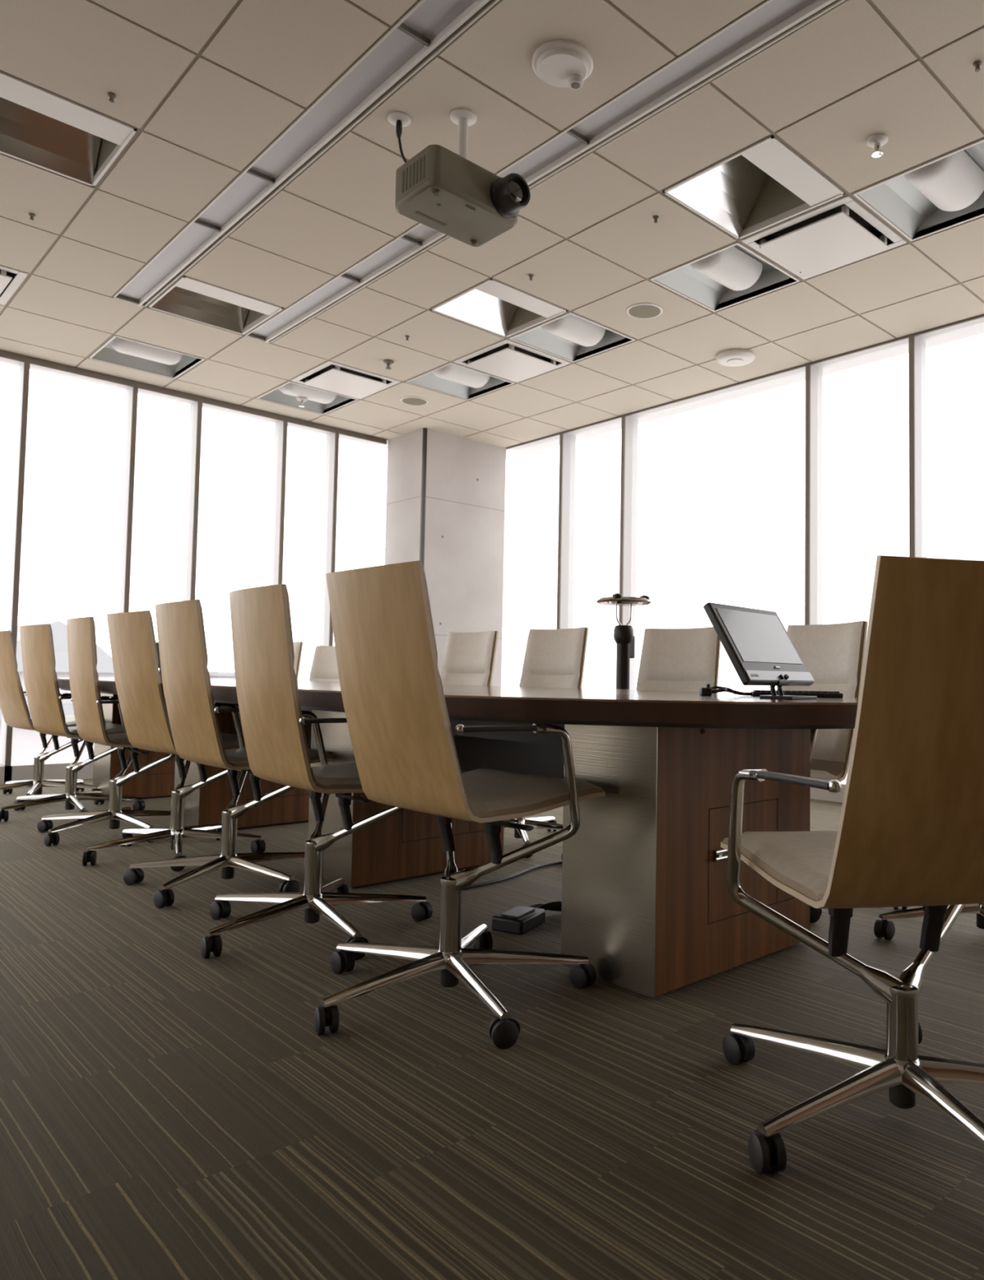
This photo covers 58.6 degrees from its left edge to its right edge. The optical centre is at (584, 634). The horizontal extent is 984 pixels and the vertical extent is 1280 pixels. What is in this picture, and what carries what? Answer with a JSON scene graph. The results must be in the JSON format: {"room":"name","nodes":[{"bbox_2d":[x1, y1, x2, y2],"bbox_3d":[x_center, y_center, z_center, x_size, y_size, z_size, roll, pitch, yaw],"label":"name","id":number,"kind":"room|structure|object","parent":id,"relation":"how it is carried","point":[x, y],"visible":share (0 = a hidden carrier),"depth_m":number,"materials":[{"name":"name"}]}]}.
{"room":"office","nodes":[
{"label":"office","id":0,"kind":"room"},
{"bbox_2d":[384,427,506,685],"bbox_3d":[-1.323,-0.332,8.193,0.944,3.003,0.614,4,-4,-44],"label":"column","id":1,"kind":"structure","parent":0,"point":[446,495],"depth_m":7.97,"materials":[{"name":"concrete"}]},
{"bbox_2d":[320,427,386,645],"bbox_3d":[-2.100,-0.357,7.942,0.569,3.003,0.185,4,-4,-44],"label":"window","id":2,"kind":"structure","parent":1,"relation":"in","point":[332,438],"depth_m":7.77,"materials":[{"name":"white"}]},
{"bbox_2d":[0,325,983,459],"bbox_3d":[-1.083,-2.339,2.065,9.910,0.446,10.350,4,-4,-44],"label":"trim","id":3,"kind":"structure","parent":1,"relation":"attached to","point":[510,453],"depth_m":6.63,"materials":[{"name":"white metal"}]},
{"bbox_2d":[0,778,983,1279],"bbox_3d":[-1.134,0.923,1.834,9.810,0.120,10.250,4,-4,-44],"label":"floor","id":4,"kind":"structure","parent":0,"point":[168,1111],"depth_m":1.60,"materials":[{"name":"carpet"}]},
{"bbox_2d":[0,349,24,784],"bbox_3d":[-4.164,-0.488,5.920,0.524,3.003,0.185,4,-4,-44],"label":"window","id":5,"kind":"structure","parent":4,"relation":"on","point":[11,357],"depth_m":6.03,"materials":[{"name":"white"}]},
{"bbox_2d":[0,630,97,801],"bbox_3d":[-3.356,0.493,5.326,0.699,1.007,0.694,-1,-4,40],"label":"office chair","id":6,"kind":"object","parent":4,"relation":"on","point":[13,704],"visible":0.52,"depth_m":5.18,"materials":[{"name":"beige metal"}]},
{"bbox_2d":[0,355,133,783],"bbox_3d":[-3.739,-0.461,6.336,0.754,3.003,0.185,4,-4,-44],"label":"window","id":7,"kind":"structure","parent":4,"relation":"on","point":[52,770],"depth_m":6.09,"materials":[{"name":"white"}]},
{"bbox_2d":[0,623,145,822],"bbox_3d":[-2.818,0.466,4.766,0.696,1.022,0.684,-1,-4,39],"label":"office chair","id":8,"kind":"object","parent":4,"relation":"on","point":[44,697],"visible":0.75,"depth_m":4.65,"materials":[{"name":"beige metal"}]},
{"bbox_2d":[37,616,175,846],"bbox_3d":[-2.251,0.445,4.242,0.692,1.031,0.694,4,-4,-44],"label":"office chair","id":9,"kind":"object","parent":4,"relation":"on","point":[86,700],"visible":0.73,"depth_m":4.10,"materials":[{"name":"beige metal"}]},
{"bbox_2d":[116,380,198,613],"bbox_3d":[-3.315,-0.434,6.752,0.524,3.003,0.185,4,-4,-44],"label":"window","id":10,"kind":"structure","parent":4,"relation":"on","point":[131,394],"depth_m":6.59,"materials":[{"name":"white metal"}]},
{"bbox_2d":[81,610,266,871],"bbox_3d":[-1.775,0.429,3.760,0.702,1.030,0.687,-1,-4,40],"label":"office chair","id":11,"kind":"object","parent":4,"relation":"on","point":[137,676],"visible":0.69,"depth_m":3.62,"materials":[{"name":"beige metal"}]},
{"bbox_2d":[123,599,333,908],"bbox_3d":[-1.300,0.410,3.277,0.700,1.036,0.684,-2,-4,45],"label":"office chair","id":12,"kind":"object","parent":4,"relation":"on","point":[193,711],"visible":0.78,"depth_m":3.12,"materials":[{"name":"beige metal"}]},
{"bbox_2d":[182,395,284,600],"bbox_3d":[-2.888,-0.407,7.169,0.759,3.003,0.185,4,-4,-44],"label":"window","id":13,"kind":"structure","parent":4,"relation":"on","point":[196,407],"depth_m":6.94,"materials":[{"name":"white metal"}]},
{"bbox_2d":[293,641,303,679],"bbox_3d":[-2.365,0.549,6.304,0.683,1.021,0.703,0,-3,25],"label":"office chair","id":14,"kind":"object","parent":4,"relation":"on","point":[298,646],"visible":0.02,"depth_m":6.46,"materials":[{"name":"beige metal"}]},
{"bbox_2d":[270,415,336,585],"bbox_3d":[-2.460,-0.380,7.589,0.529,3.003,0.185,4,-4,-44],"label":"window","id":15,"kind":"structure","parent":4,"relation":"on","point":[281,427],"depth_m":7.44,"materials":[{"name":"white"}]},
{"bbox_2d":[200,583,432,959],"bbox_3d":[-0.827,0.387,2.688,0.693,1.038,0.685,3,-4,-43],"label":"office chair","id":16,"kind":"object","parent":4,"relation":"on","point":[273,720],"visible":0.84,"depth_m":2.58,"materials":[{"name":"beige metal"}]},
{"bbox_2d":[308,645,339,681],"bbox_3d":[-1.929,0.555,5.917,0.683,0.985,0.708,-1,-3,32],"label":"office chair","id":17,"kind":"object","parent":4,"relation":"on","point":[324,667],"visible":0.06,"depth_m":6.15,"materials":[{"name":"beige leather"}]},
{"bbox_2d":[57,677,858,998],"bbox_3d":[-1.171,0.599,4.017,1.502,0.740,5.402,4,-4,-44],"label":"conference table","id":18,"kind":"object","parent":4,"relation":"on","point":[646,898],"visible":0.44,"depth_m":2.31,"materials":[{"name":"brown wood"}]},
{"bbox_2d":[155,642,162,679],"bbox_3d":[-2.295,0.143,4.723,0.240,0.204,0.139,0,-3,11],"label":"monitor","id":19,"kind":"object","parent":18,"relation":"on","point":[157,643],"visible":0.11,"depth_m":4.69,"materials":[{"name":"black plastic"}]},
{"bbox_2d":[301,709,311,718],"bbox_3d":[-1.307,0.334,3.973,0.160,0.091,0.985,4,-4,-44],"label":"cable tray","id":20,"kind":"object","parent":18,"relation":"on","point":[309,710],"depth_m":3.75,"materials":[{"name":"metal"}]},
{"bbox_2d":[596,592,652,694],"bbox_3d":[0.118,0.030,2.638,0.170,0.302,0.170,4,-4,-44],"label":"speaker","id":21,"kind":"object","parent":18,"relation":"on","point":[624,638],"visible":1,"depth_m":2.62},
{"bbox_2d":[699,684,752,695],"bbox_3d":[0.451,0.170,2.684,0.187,0.036,0.057,1,-3,-4],"label":"adapter","id":22,"kind":"object","parent":18,"relation":"on","point":[708,691],"visible":0.98,"depth_m":2.67,"materials":[{"name":"black plastic"}]},
{"bbox_2d":[703,602,817,699],"bbox_3d":[0.519,0.048,2.419,0.207,0.257,0.380,-2,-4,41],"label":"monitor","id":23,"kind":"object","parent":18,"relation":"on","point":[757,642],"visible":1,"depth_m":2.39,"materials":[{"name":"silver plastic"}]},
{"bbox_2d":[751,689,843,697],"bbox_3d":[0.657,0.183,2.700,0.270,0.018,0.110,1,-3,8],"label":"keyboard","id":24,"kind":"object","parent":18,"relation":"on","point":[756,692],"visible":0.88,"depth_m":2.65,"materials":[{"name":"black plastic"}]},
{"bbox_2d":[313,560,605,1048],"bbox_3d":[-0.349,0.370,2.156,0.705,1.040,0.670,-2,-4,44],"label":"office chair","id":25,"kind":"object","parent":4,"relation":"on","point":[403,744],"visible":1,"depth_m":2.05,"materials":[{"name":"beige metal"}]},
{"bbox_2d":[449,719,564,745],"bbox_3d":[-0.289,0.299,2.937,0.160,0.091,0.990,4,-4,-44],"label":"armrest","id":26,"kind":"object","parent":25,"relation":"attached to","point":[522,736],"depth_m":2.77,"materials":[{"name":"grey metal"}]},
{"bbox_2d":[440,631,498,685],"bbox_3d":[-0.772,0.486,4.650,0.683,1.035,0.696,-1,-4,39],"label":"office chair","id":27,"kind":"object","parent":4,"relation":"on","point":[468,657],"visible":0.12,"depth_m":4.84,"materials":[{"name":"beige leather"}]},
{"bbox_2d":[463,861,562,889],"bbox_3d":[-0.258,0.949,3.455,0.051,0.012,0.697,-1,-4,37],"label":"cable","id":28,"kind":"object","parent":4,"relation":"on","point":[558,862],"visible":0.9,"depth_m":3.39,"materials":[{"name":"black plastic"}]},
{"bbox_2d":[492,901,561,934],"bbox_3d":[-0.118,0.900,2.789,0.372,0.054,0.235,2,-3,-13],"label":"box","id":29,"kind":"object","parent":4,"relation":"on","point":[518,919],"visible":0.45,"depth_m":2.70,"materials":[{"name":"black plastic"}]},
{"bbox_2d":[504,626,588,857],"bbox_3d":[-0.319,0.471,4.182,0.690,1.033,0.708,-1,-4,40],"label":"office chair","id":30,"kind":"object","parent":4,"relation":"on","point":[553,658],"visible":0.23,"depth_m":4.33,"materials":[{"name":"beige leather"}]},
{"bbox_2d":[562,413,638,689],"bbox_3d":[0.090,-0.344,7.508,0.185,3.003,0.804,4,-4,-44],"label":"window","id":31,"kind":"structure","parent":4,"relation":"on","point":[629,438],"depth_m":7.25,"materials":[{"name":"white"}]},
{"bbox_2d":[561,626,721,859],"bbox_3d":[0.267,0.461,3.605,0.697,1.015,0.681,-1,-4,37],"label":"office chair","id":32,"kind":"object","parent":4,"relation":"on","point":[678,660],"visible":0.14,"depth_m":3.83,"materials":[{"name":"beige leather"}]},
{"bbox_2d":[625,362,822,625],"bbox_3d":[0.967,-0.374,6.615,0.185,3.003,1.789,4,-4,-44],"label":"window","id":33,"kind":"structure","parent":4,"relation":"on","point":[814,375],"depth_m":6.02,"materials":[{"name":"white metal"}]},
{"bbox_2d":[777,621,868,923],"bbox_3d":[0.699,0.450,3.224,0.698,1.013,0.697,3,-3,-33],"label":"office chair","id":34,"kind":"object","parent":4,"relation":"on","point":[833,654],"visible":0.19,"depth_m":3.24,"materials":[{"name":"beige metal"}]},
{"bbox_2d":[720,555,983,1174],"bbox_3d":[0.601,0.383,1.587,0.696,0.985,0.681,1,-3,-11],"label":"office chair","id":35,"kind":"object","parent":4,"relation":"on","point":[910,833],"visible":1,"depth_m":1.42,"materials":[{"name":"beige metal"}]},
{"bbox_2d":[810,333,927,802],"bbox_3d":[1.837,-0.404,5.728,0.185,3.003,0.784,4,-4,-44],"label":"window","id":36,"kind":"structure","parent":4,"relation":"on","point":[917,346],"depth_m":5.50,"materials":[{"name":"white"}]},
{"bbox_2d":[874,903,983,940],"bbox_3d":[1.243,0.435,2.745,0.694,1.014,0.708,1,-3,-4],"label":"office chair","id":37,"kind":"object","parent":4,"relation":"on","point":[885,928],"visible":0.16,"depth_m":2.68,"materials":[{"name":"silver metal"}]},
{"bbox_2d":[914,313,983,341],"bbox_3d":[2.706,-0.433,4.844,0.185,3.003,1.784,4,-4,-44],"label":"window","id":38,"kind":"structure","parent":4,"relation":"on","point":[978,321],"depth_m":5.37,"materials":[{"name":"white"}]},
{"bbox_2d":[0,0,983,448],"bbox_3d":[-1.088,-2.138,1.843,9.634,0.030,10.074,4,-4,-44],"label":"ceiling","id":39,"kind":"structure","parent":0,"point":[206,87],"depth_m":3.90,"materials":[{"name":"tile"}]},
{"bbox_2d":[0,264,28,305],"bbox_3d":[-3.510,-2.051,4.840,0.588,0.126,0.592,4,-4,-44],"label":"ceiling vent","id":40,"kind":"object","parent":39,"relation":"in","point":[11,279],"visible":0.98,"depth_m":4.92,"materials":[{"name":"white metal"}]},
{"bbox_2d":[28,213,35,220],"bbox_3d":[-2.671,-2.018,4.197,0.028,0.028,0.028,4,-4,-44],"label":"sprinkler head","id":41,"kind":"object","parent":39,"relation":"attached to","point":[32,215],"visible":1,"depth_m":4.19,"materials":[{"name":"grey metal"}]},
{"bbox_2d":[0,71,137,186],"bbox_3d":[-2.229,-2.236,3.545,0.584,0.362,0.585,4,-4,-44],"label":"ceiling light","id":42,"kind":"object","parent":39,"relation":"attached to","point":[40,127],"visible":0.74,"depth_m":3.70,"materials":[{"name":"white metal"}]},
{"bbox_2d":[107,92,115,102],"bbox_3d":[-1.805,-2.048,3.315,0.028,0.028,0.028,4,-4,-44],"label":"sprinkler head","id":43,"kind":"object","parent":39,"relation":"attached to","point":[112,95],"visible":1,"depth_m":3.31,"materials":[{"name":"grey metal"}]},
{"bbox_2d":[88,334,204,378],"bbox_3d":[-3.080,-2.014,6.118,0.581,0.142,0.586,4,-4,-44],"label":"ceiling light","id":44,"kind":"object","parent":39,"relation":"attached to","point":[118,350],"visible":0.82,"depth_m":6.17,"materials":[{"name":"white metal"}]},
{"bbox_2d":[110,337,183,364],"bbox_3d":[-3.080,-2.002,6.117,0.487,0.110,0.250,4,-4,-44],"label":"lamp","id":45,"kind":"object","parent":44,"relation":"on","point":[122,345],"depth_m":6.05,"materials":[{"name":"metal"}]},
{"bbox_2d":[147,275,283,334],"bbox_3d":[-2.224,-2.153,5.253,0.581,0.362,0.582,4,-4,-44],"label":"ceiling light","id":46,"kind":"object","parent":39,"relation":"attached to","point":[189,298],"visible":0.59,"depth_m":5.35,"materials":[{"name":"white metal"}]},
{"bbox_2d":[296,396,307,407],"bbox_3d":[-2.263,-1.857,6.953,0.086,0.067,0.086,4,-4,-44],"label":"sprinkler head","id":47,"kind":"object","parent":39,"relation":"attached to","point":[301,399],"visible":1,"depth_m":6.94},
{"bbox_2d":[112,0,499,306],"bbox_3d":[0.277,-2.121,2.135,0.177,0.073,8.556,4,-4,-44],"label":"ceiling light","id":48,"kind":"object","parent":39,"relation":"attached to","point":[428,23],"visible":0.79,"depth_m":3.53,"materials":[{"name":"white metal"}]},
{"bbox_2d":[119,222,216,300],"bbox_3d":[-2.301,-2.026,4.739,0.129,0.008,1.181,4,-4,-44],"label":"diffuser","id":49,"kind":"object","parent":48,"relation":"attached to","point":[171,258],"depth_m":4.71,"materials":[{"name":"grey plastic"}]},
{"bbox_2d":[197,172,270,226],"bbox_3d":[-1.663,-2.048,4.088,0.129,0.008,0.575,4,-4,-44],"label":"diffuser","id":50,"kind":"object","parent":48,"relation":"attached to","point":[249,188],"depth_m":4.09,"materials":[{"name":"grey plastic"}]},
{"bbox_2d":[250,27,424,178],"bbox_3d":[-1.023,-2.070,3.436,0.129,0.008,1.184,4,-4,-44],"label":"diffuser","id":51,"kind":"object","parent":48,"relation":"attached to","point":[397,51],"depth_m":3.38,"materials":[{"name":"grey plastic"}]},
{"bbox_2d":[402,0,475,39],"bbox_3d":[-0.171,-2.099,2.569,0.129,0.008,1.180,4,-4,-44],"label":"diffuser","id":52,"kind":"object","parent":48,"relation":"attached to","point":[433,18],"depth_m":2.93,"materials":[{"name":"grey plastic"}]},
{"bbox_2d":[256,380,359,414],"bbox_3d":[-2.218,-1.959,6.962,0.584,0.142,0.586,4,-4,-44],"label":"ceiling light","id":53,"kind":"object","parent":39,"relation":"attached to","point":[320,401],"visible":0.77,"depth_m":7.02,"materials":[{"name":"white metal"}]},
{"bbox_2d":[279,382,337,404],"bbox_3d":[-2.219,-1.947,6.961,0.490,0.110,0.250,4,-4,-44],"label":"lamp","id":54,"kind":"object","parent":53,"relation":"on","point":[290,388],"depth_m":6.89,"materials":[{"name":"metal"}]},
{"bbox_2d":[290,360,401,399],"bbox_3d":[-1.791,-1.942,6.524,0.588,0.126,0.592,4,-4,-44],"label":"ceiling vent","id":55,"kind":"object","parent":39,"relation":"in","point":[330,375],"visible":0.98,"depth_m":6.50,"materials":[{"name":"white metal"}]},
{"bbox_2d":[244,222,449,342],"bbox_3d":[-1.449,-2.007,5.005,0.177,0.073,2.033,4,-4,-44],"label":"ceiling light","id":56,"kind":"object","parent":39,"relation":"attached to","point":[420,236],"depth_m":4.88,"materials":[{"name":"white metal"}]},
{"bbox_2d":[251,276,355,337],"bbox_3d":[-1.741,-1.990,5.287,0.123,0.008,1.181,4,-4,-44],"label":"diffuser","id":57,"kind":"object","parent":56,"relation":"attached to","point":[316,300],"depth_m":5.27,"materials":[{"name":"grey plastic"}]},
{"bbox_2d":[345,237,417,279],"bbox_3d":[-1.103,-2.012,4.637,0.123,0.008,0.575,4,-4,-44],"label":"diffuser","id":58,"kind":"object","parent":56,"relation":"attached to","point":[393,252],"depth_m":4.64,"materials":[{"name":"grey plastic"}]},
{"bbox_2d":[405,132,583,241],"bbox_3d":[-0.463,-2.034,3.985,0.123,0.008,1.184,4,-4,-44],"label":"diffuser","id":59,"kind":"object","parent":56,"relation":"attached to","point":[565,145],"depth_m":3.74,"materials":[{"name":"grey plastic"}]},
{"bbox_2d":[383,359,394,369],"bbox_3d":[-1.374,-1.891,6.091,0.072,0.056,0.072,4,-4,-44],"label":"sprinkler head","id":60,"kind":"object","parent":39,"relation":"attached to","point":[388,362],"visible":1,"depth_m":6.08},
{"bbox_2d":[387,111,411,162],"bbox_3d":[-0.679,-1.863,3.367,0.090,0.358,0.249,4,-4,-44],"label":"cable","id":61,"kind":"object","parent":39,"relation":"hanging from","point":[399,119],"visible":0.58,"depth_m":3.42,"materials":[{"name":"black plastic"}]},
{"bbox_2d":[400,395,428,405],"bbox_3d":[-1.364,-1.874,6.964,0.223,0.010,0.223,4,-4,-44],"label":"ceiling speaker","id":62,"kind":"object","parent":39,"relation":"attached to","point":[410,400],"visible":1,"depth_m":6.95,"materials":[{"name":"grey metal"}]},
{"bbox_2d":[402,397,426,404],"bbox_3d":[-1.364,-1.872,6.964,0.193,0.006,0.193,4,-4,-44],"label":"grille","id":63,"kind":"object","parent":62,"relation":"attached to","point":[410,401],"depth_m":6.95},
{"bbox_2d":[405,361,515,399],"bbox_3d":[-0.930,-1.961,6.516,0.583,0.142,0.582,4,-4,-44],"label":"ceiling light","id":64,"kind":"object","parent":39,"relation":"attached to","point":[453,379],"visible":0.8,"depth_m":6.58,"materials":[{"name":"white metal"}]},
{"bbox_2d":[432,364,490,387],"bbox_3d":[-0.931,-1.949,6.516,0.489,0.110,0.250,4,-4,-44],"label":"lamp","id":65,"kind":"object","parent":64,"relation":"on","point":[451,372],"depth_m":6.45,"materials":[{"name":"metal"}]},
{"bbox_2d":[449,107,476,159],"bbox_3d":[-0.488,-1.868,3.352,0.210,0.342,0.167,4,-4,-44],"label":"mount","id":66,"kind":"object","parent":39,"relation":"attached to","point":[464,117],"visible":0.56,"depth_m":3.39,"materials":[{"name":"white metal"}]},
{"bbox_2d":[395,144,530,247],"bbox_3d":[-0.448,-1.621,3.210,0.406,0.163,0.358,4,-4,-44],"label":"projector","id":67,"kind":"object","parent":66,"relation":"hanging from","point":[438,188],"visible":1,"depth_m":3.15,"materials":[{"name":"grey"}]},
{"bbox_2d":[401,155,425,193],"bbox_3d":[-0.607,-1.636,3.087,0.005,0.080,0.144,4,-4,-44],"label":"vent","id":68,"kind":"object","parent":67,"relation":"attached to","point":[413,173],"depth_m":3.08,"materials":[{"name":"grey plastic"}]},
{"bbox_2d":[431,278,568,337],"bbox_3d":[-0.510,-2.127,5.229,0.584,0.362,0.585,4,-4,-44],"label":"ceiling light","id":69,"kind":"object","parent":39,"relation":"attached to","point":[492,305],"visible":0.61,"depth_m":5.36,"materials":[{"name":"white metal"}]},
{"bbox_2d":[453,338,571,382],"bbox_3d":[-0.505,-1.943,6.081,0.587,0.126,0.589,4,-4,-44],"label":"ceiling vent","id":70,"kind":"object","parent":39,"relation":"in","point":[506,358],"visible":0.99,"depth_m":6.05,"materials":[{"name":"white metal"}]},
{"bbox_2d":[528,274,533,280],"bbox_3d":[-0.292,-1.954,4.752,0.028,0.028,0.028,4,-4,-44],"label":"pin","id":71,"kind":"object","parent":39,"relation":"attached to","point":[531,276],"visible":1,"depth_m":4.75,"materials":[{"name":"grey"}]},
{"bbox_2d":[532,40,593,89],"bbox_3d":[-0.078,-2.016,3.102,0.220,0.058,0.220,4,-4,-44],"label":"smoke detector","id":72,"kind":"object","parent":39,"relation":"attached to","point":[558,63],"visible":1,"depth_m":3.07,"materials":[{"name":"white plastic"}]},
{"bbox_2d":[508,311,635,362],"bbox_3d":[-0.078,-1.990,5.648,0.583,0.142,0.585,4,-4,-44],"label":"ceiling light","id":73,"kind":"object","parent":39,"relation":"attached to","point":[571,336],"visible":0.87,"depth_m":5.72,"materials":[{"name":"white metal"}]},
{"bbox_2d":[541,314,605,346],"bbox_3d":[-0.079,-1.978,5.648,0.489,0.110,0.250,4,-4,-44],"label":"basket","id":74,"kind":"object","parent":73,"relation":"on","point":[571,327],"depth_m":5.58,"materials":[{"name":"metal"}]},
{"bbox_2d":[626,302,663,319],"bbox_3d":[0.360,-1.934,5.189,0.219,0.010,0.219,4,-4,-44],"label":"ceiling speaker","id":75,"kind":"object","parent":39,"relation":"attached to","point":[641,310],"visible":1,"depth_m":5.17,"materials":[{"name":"grey metal"}]},
{"bbox_2d":[653,215,658,223],"bbox_3d":[0.340,-1.974,4.133,0.028,0.028,0.028,4,-4,-44],"label":"pin","id":76,"kind":"object","parent":39,"relation":"attached to","point":[655,218],"visible":1,"depth_m":4.13,"materials":[{"name":"grey metal"}]},
{"bbox_2d":[495,0,845,188],"bbox_3d":[0.226,-2.065,3.299,0.177,0.073,1.574,4,-4,-44],"label":"ceiling light","id":77,"kind":"object","parent":39,"relation":"attached to","point":[749,31],"depth_m":3.22,"materials":[{"name":"white metal"}]},
{"bbox_2d":[572,0,816,138],"bbox_3d":[1.030,-2.085,2.465,0.123,0.008,3.010,4,-4,-44],"label":"diffuser","id":78,"kind":"object","parent":77,"relation":"attached to","point":[776,14],"depth_m":3.14,"materials":[{"name":"grey plastic"}]},
{"bbox_2d":[649,241,800,311],"bbox_3d":[0.775,-2.019,4.779,0.583,0.142,0.585,4,-4,-44],"label":"ceiling light","id":79,"kind":"object","parent":39,"relation":"attached to","point":[732,274],"visible":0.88,"depth_m":4.85,"materials":[{"name":"white metal"}]},
{"bbox_2d":[690,246,763,290],"bbox_3d":[0.774,-2.007,4.779,0.489,0.110,0.250,4,-4,-44],"label":"basket","id":80,"kind":"object","parent":79,"relation":"on","point":[735,268],"depth_m":4.71,"materials":[{"name":"metal"}]},
{"bbox_2d":[716,348,755,366],"bbox_3d":[1.025,-1.867,5.887,0.260,0.049,0.260,4,-4,-44],"label":"smoke detector","id":81,"kind":"object","parent":39,"relation":"attached to","point":[735,357],"visible":1,"depth_m":5.83,"materials":[{"name":"white plastic"}]},
{"bbox_2d":[662,135,845,239],"bbox_3d":[0.768,-2.171,3.927,0.584,0.362,0.581,4,-4,-44],"label":"ceiling light","id":82,"kind":"object","parent":39,"relation":"attached to","point":[766,184],"visible":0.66,"depth_m":4.06,"materials":[{"name":"white metal"}]},
{"bbox_2d":[742,195,906,279],"bbox_3d":[1.199,-2.002,4.345,0.587,0.126,0.585,4,-4,-44],"label":"ceiling vent","id":83,"kind":"object","parent":39,"relation":"in","point":[841,232],"visible":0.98,"depth_m":4.31,"materials":[{"name":"white metal"}]},
{"bbox_2d":[866,133,888,157],"bbox_3d":[1.186,-1.973,3.516,0.083,0.064,0.083,4,-4,-44],"label":"sprinkler head","id":84,"kind":"object","parent":39,"relation":"attached to","point":[877,140],"visible":1,"depth_m":3.50},
{"bbox_2d":[853,137,983,241],"bbox_3d":[1.623,-2.048,3.916,0.583,0.142,0.579,4,-4,-44],"label":"ceiling light","id":85,"kind":"object","parent":39,"relation":"attached to","point":[946,191],"visible":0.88,"depth_m":3.98,"materials":[{"name":"white metal"}]},
{"bbox_2d":[903,150,983,211],"bbox_3d":[1.623,-2.036,3.915,0.489,0.110,0.250,4,-4,-44],"label":"basket","id":86,"kind":"object","parent":85,"relation":"on","point":[954,182],"depth_m":3.85,"materials":[{"name":"metal"}]},
{"bbox_2d":[973,60,982,71],"bbox_3d":[1.392,-2.010,3.075,0.028,0.028,0.028,4,-4,-44],"label":"pin","id":87,"kind":"object","parent":39,"relation":"attached to","point":[977,64],"visible":1,"depth_m":3.07,"materials":[{"name":"grey metal"}]},
{"bbox_2d":[506,431,576,629],"bbox_3d":[-0.455,-0.325,8.063,0.185,3.003,0.839,4,-4,-44],"label":"window","id":88,"kind":"structure","parent":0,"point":[566,562],"depth_m":7.80,"materials":[{"name":"white"}]},
{"label":"outside","id":89,"kind":"structure","parent":0,"visible":0},
{"bbox_3d":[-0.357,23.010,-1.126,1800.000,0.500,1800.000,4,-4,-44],"label":"ground","id":90,"kind":"structure","parent":89,"visible":0},
{"bbox_2d":[0,620,114,763],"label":"window","id":91,"kind":"structure","parent":90,"relation":"on","point":[26,744],"depth_m":84.44,"materials":[{"name":"grey glass"}]},
{"bbox_2d":[208,671,235,679],"bbox_3d":[-73.422,18.348,165.256,33.000,22.800,22.500,3,-3,-36],"label":"distant hall","id":92,"kind":"object","parent":90,"relation":"on","point":[221,675],"visible":0.16,"depth_m":158.33,"materials":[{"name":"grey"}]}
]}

